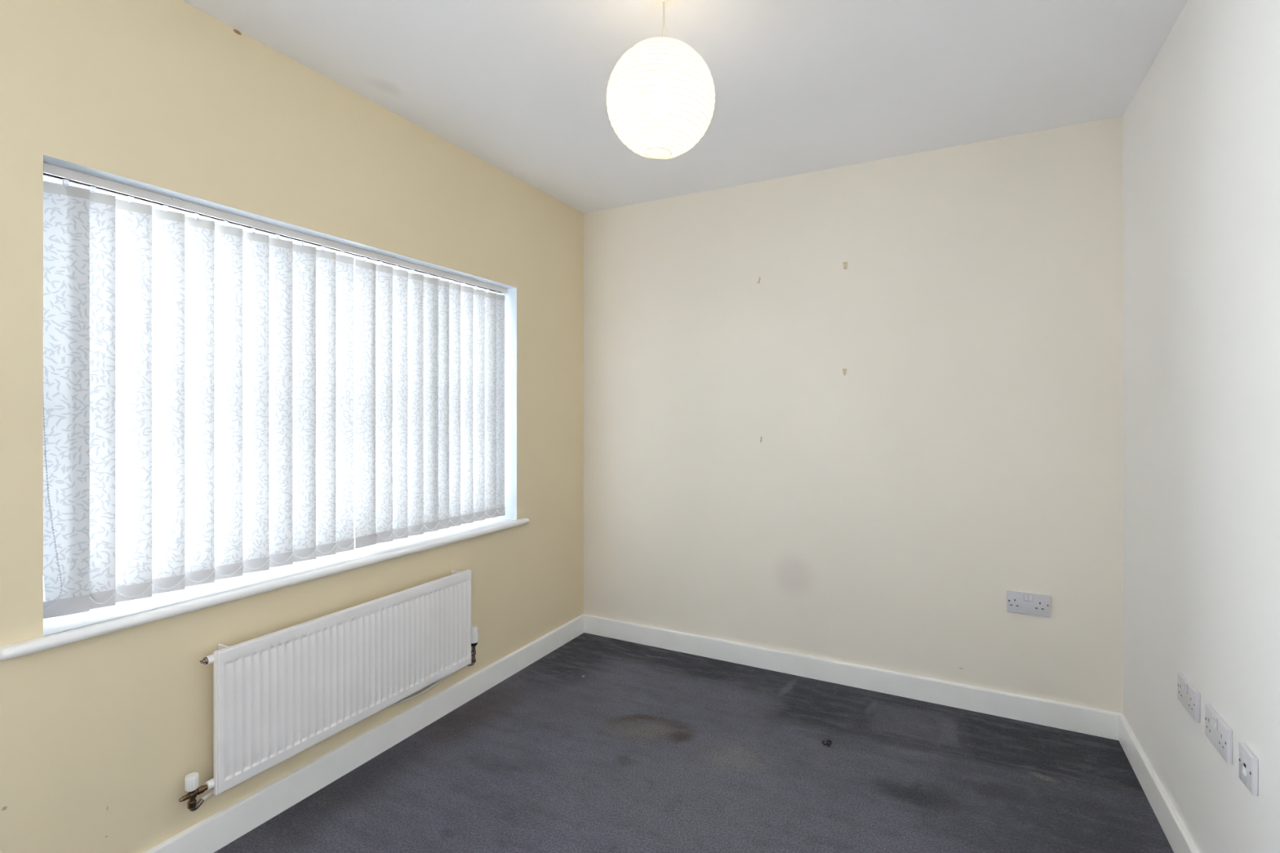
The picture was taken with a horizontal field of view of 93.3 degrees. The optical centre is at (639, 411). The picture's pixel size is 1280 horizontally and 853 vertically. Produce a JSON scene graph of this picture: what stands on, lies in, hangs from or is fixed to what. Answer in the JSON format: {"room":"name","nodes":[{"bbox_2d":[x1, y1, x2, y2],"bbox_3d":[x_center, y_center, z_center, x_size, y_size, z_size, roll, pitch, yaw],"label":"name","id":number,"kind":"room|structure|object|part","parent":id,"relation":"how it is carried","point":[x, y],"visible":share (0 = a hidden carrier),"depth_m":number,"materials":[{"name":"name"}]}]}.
{"room":"empty bedroom","nodes":[
{"label":"empty bedroom","id":0,"kind":"room"},
{"bbox_2d":[0,0,583,852],"bbox_3d":[-1.427,0.064,1.691,0.300,2.400,4.170,0,0,28],"label":"wall","id":1,"kind":"structure","parent":0,"point":[101,736],"depth_m":1.72,"materials":[{"name":"beige paint"}]},
{"bbox_2d":[0,180,528,660],"bbox_3d":[-1.112,-0.024,2.227,0.309,1.157,1.864,0,0,28],"label":"window","id":2,"kind":"structure","parent":1,"relation":"in","point":[58,631],"depth_m":1.79,"materials":[{"name":"white plastic"}]},
{"bbox_3d":[-1.085,0.542,2.213,0.249,0.026,1.864,0,0,28],"label":"sill","id":3,"kind":"part","parent":2,"relation":"part of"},
{"bbox_2d":[43,162,506,618],"bbox_3d":[-1.069,-0.046,2.217,0.053,1.112,1.718,0,0,28],"label":"vertical blind","id":4,"kind":"object","parent":2,"relation":"attached to","point":[198,374],"visible":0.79,"depth_m":1.85,"materials":[{"name":"white fabric"}]},
{"bbox_3d":[-1.439,-0.049,1.469,0.008,1.064,0.051,0,0,31],"label":"control chain","id":5,"kind":"part","parent":4,"relation":"part of","materials":[{"name":"grey plastic"}]},
{"bbox_3d":[-1.386,0.484,1.558,0.002,0.027,0.056,0,0,28],"label":"link chain","id":6,"kind":"part","parent":4,"relation":"part of","materials":[{"name":"white plastic"}]},
{"bbox_3d":[-1.355,0.484,1.618,0.002,0.027,0.083,0,0,28],"label":"link chain","id":7,"kind":"part","parent":4,"relation":"part of","materials":[{"name":"white plastic"}]},
{"bbox_3d":[-1.318,0.484,1.689,0.002,0.027,0.082,0,0,28],"label":"link chain","id":8,"kind":"part","parent":4,"relation":"part of","materials":[{"name":"white plastic"}]},
{"bbox_3d":[-1.281,0.484,1.760,0.002,0.027,0.080,0,0,28],"label":"link chain","id":9,"kind":"part","parent":4,"relation":"part of","materials":[{"name":"white plastic"}]},
{"bbox_3d":[-1.071,-0.590,2.218,0.032,0.013,1.698,0,0,28],"label":"tilt rod","id":10,"kind":"part","parent":4,"relation":"part of","materials":[{"name":"white plastic"}]},
{"bbox_2d":[178,569,477,812],"bbox_3d":[-0.985,0.896,2.133,0.073,0.444,1.135,0,0,28],"label":"radiator","id":11,"kind":"object","parent":1,"relation":"attached to","point":[278,695],"visible":1,"depth_m":1.98,"materials":[{"name":"white metal"}]},
{"bbox_2d":[199,657,208,665],"bbox_3d":[-1.211,0.696,1.679,0.021,0.021,0.022,0,0,28],"label":"valve","id":12,"kind":"object","parent":11,"relation":"attached to","point":[205,660],"depth_m":1.68,"materials":[{"name":"silver metal"}]},
{"bbox_2d":[143,614,584,852],"bbox_3d":[-1.290,1.214,1.610,0.016,0.100,4.154,0,0,28],"label":"baseboard","id":13,"kind":"structure","parent":1,"relation":"attached to","point":[214,833],"depth_m":2.10,"materials":[{"name":"white wood"}]},
{"bbox_2d":[182,0,1187,213],"bbox_3d":[-0.269,-1.196,1.084,2.915,0.120,4.470,0,0,28],"label":"ceiling","id":14,"kind":"structure","parent":0,"point":[520,86],"depth_m":2.01,"materials":[{"name":"white paint"}]},
{"bbox_2d":[606,0,715,159],"bbox_3d":[0.056,-0.918,1.647,0.296,0.436,0.297,0,0,-37],"label":"pendant lamp","id":15,"kind":"object","parent":14,"relation":"hanging from","point":[660,92],"visible":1,"depth_m":1.54,"materials":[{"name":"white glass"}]},
{"bbox_3d":[0.063,-1.021,1.647,0.011,0.200,0.006,0,0,0],"label":"cord","id":16,"kind":"part","parent":15,"relation":"part of","materials":[{"name":"white plastic"}]},
{"bbox_2d":[213,632,1173,852],"bbox_3d":[-0.269,1.324,1.084,2.915,0.120,4.470,0,0,28],"label":"floor","id":17,"kind":"structure","parent":0,"point":[653,749],"depth_m":2.09,"materials":[{"name":"carpet"}]},
{"bbox_2d":[822,739,831,746],"bbox_3d":[0.709,1.260,2.293,0.036,0.009,0.041,0,0,28],"label":"scrap","id":18,"kind":"object","parent":17,"relation":"on","point":[823,741],"visible":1,"depth_m":2.29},
{"bbox_2d":[583,115,1123,713],"bbox_3d":[0.735,0.064,2.997,2.915,2.400,0.150,0,0,28],"label":"wall","id":19,"kind":"structure","parent":0,"point":[967,451],"depth_m":2.73,"materials":[{"name":"beige paint"}]},
{"bbox_2d":[842,368,846,374],"bbox_3d":[0.946,-0.182,2.795,0.018,0.031,0.011,0,0,28],"label":"hook","id":20,"kind":"object","parent":19,"relation":"attached to","point":[845,369],"visible":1,"depth_m":2.80,"materials":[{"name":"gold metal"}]},
{"bbox_2d":[843,262,847,269],"bbox_3d":[0.949,-0.673,2.793,0.019,0.033,0.012,0,0,28],"label":"hook","id":21,"kind":"object","parent":19,"relation":"attached to","point":[845,264],"visible":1,"depth_m":2.79,"materials":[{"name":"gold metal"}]},
{"bbox_2d":[582,613,1124,740],"bbox_3d":[0.762,1.214,2.888,2.465,0.100,0.016,0,0,28],"label":"baseboard","id":22,"kind":"structure","parent":19,"relation":"attached to","point":[1068,717],"depth_m":2.72,"materials":[{"name":"white wood"}]},
{"bbox_2d":[1006,590,1049,617],"bbox_3d":[1.581,0.785,2.460,0.149,0.087,0.014,0,0,28],"label":"wall socket","id":23,"kind":"object","parent":19,"relation":"attached to","point":[1028,603],"visible":1,"depth_m":2.46,"materials":[{"name":"white plastic"}]},
{"bbox_2d":[1023,594,1032,601],"bbox_3d":[1.579,0.760,2.456,0.030,0.028,0.005,0,0,28],"label":"switch","id":24,"kind":"object","parent":23,"relation":"attached to","point":[1027,597],"depth_m":2.46,"materials":[{"name":"white plastic"}]},
{"bbox_2d":[1123,0,1279,852],"bbox_3d":[0.956,0.064,0.442,0.150,2.400,4.170,0,0,28],"label":"wall","id":25,"kind":"structure","parent":0,"point":[1202,126],"depth_m":1.56,"materials":[{"name":"beige paint"}]},
{"bbox_2d":[1119,715,1199,852],"bbox_3d":[0.879,1.214,0.473,0.016,0.100,4.154,0,0,28],"label":"baseboard","id":26,"kind":"structure","parent":25,"relation":"attached to","point":[1175,832],"depth_m":1.89,"materials":[{"name":"white wood"}]},
{"bbox_2d":[1177,672,1199,723],"bbox_3d":[1.498,0.781,1.653,0.014,0.078,0.146,0,0,28],"label":"wall socket","id":27,"kind":"object","parent":25,"relation":"attached to","point":[1188,696],"visible":1,"depth_m":1.63,"materials":[{"name":"white plastic"}]},
{"bbox_2d":[1182,680,1187,693],"bbox_3d":[1.493,0.756,1.655,0.005,0.028,0.030,0,0,28],"label":"switch","id":28,"kind":"object","parent":27,"relation":"attached to","point":[1184,682],"depth_m":1.66,"materials":[{"name":"white plastic"}]},
{"bbox_2d":[1204,703,1232,764],"bbox_3d":[1.399,0.779,1.464,0.014,0.080,0.142,0,0,28],"label":"wall socket","id":29,"kind":"object","parent":25,"relation":"attached to","point":[1217,731],"visible":1,"depth_m":1.45,"materials":[{"name":"white plastic"}]},
{"bbox_2d":[1211,714,1217,730],"bbox_3d":[1.395,0.754,1.467,0.005,0.028,0.030,0,0,28],"label":"switch","id":30,"kind":"object","parent":29,"relation":"attached to","point":[1214,717],"depth_m":1.47,"materials":[{"name":"white plastic"}]},
{"bbox_2d":[1239,742,1257,795],"bbox_3d":[1.321,0.777,1.313,0.012,0.080,0.070,0,0,28],"label":"socket","id":31,"kind":"object","parent":25,"relation":"attached to","point":[1248,762],"visible":1,"depth_m":1.30,"materials":[{"name":"white plastic"}]},
{"bbox_2d":[1242,765,1246,776],"bbox_3d":[1.317,0.784,1.316,0.003,0.015,0.014,0,0,28],"label":"shutter","id":32,"kind":"object","parent":31,"relation":"attached to","point":[1244,767],"depth_m":1.31,"materials":[{"name":"white plastic"}]}
]}

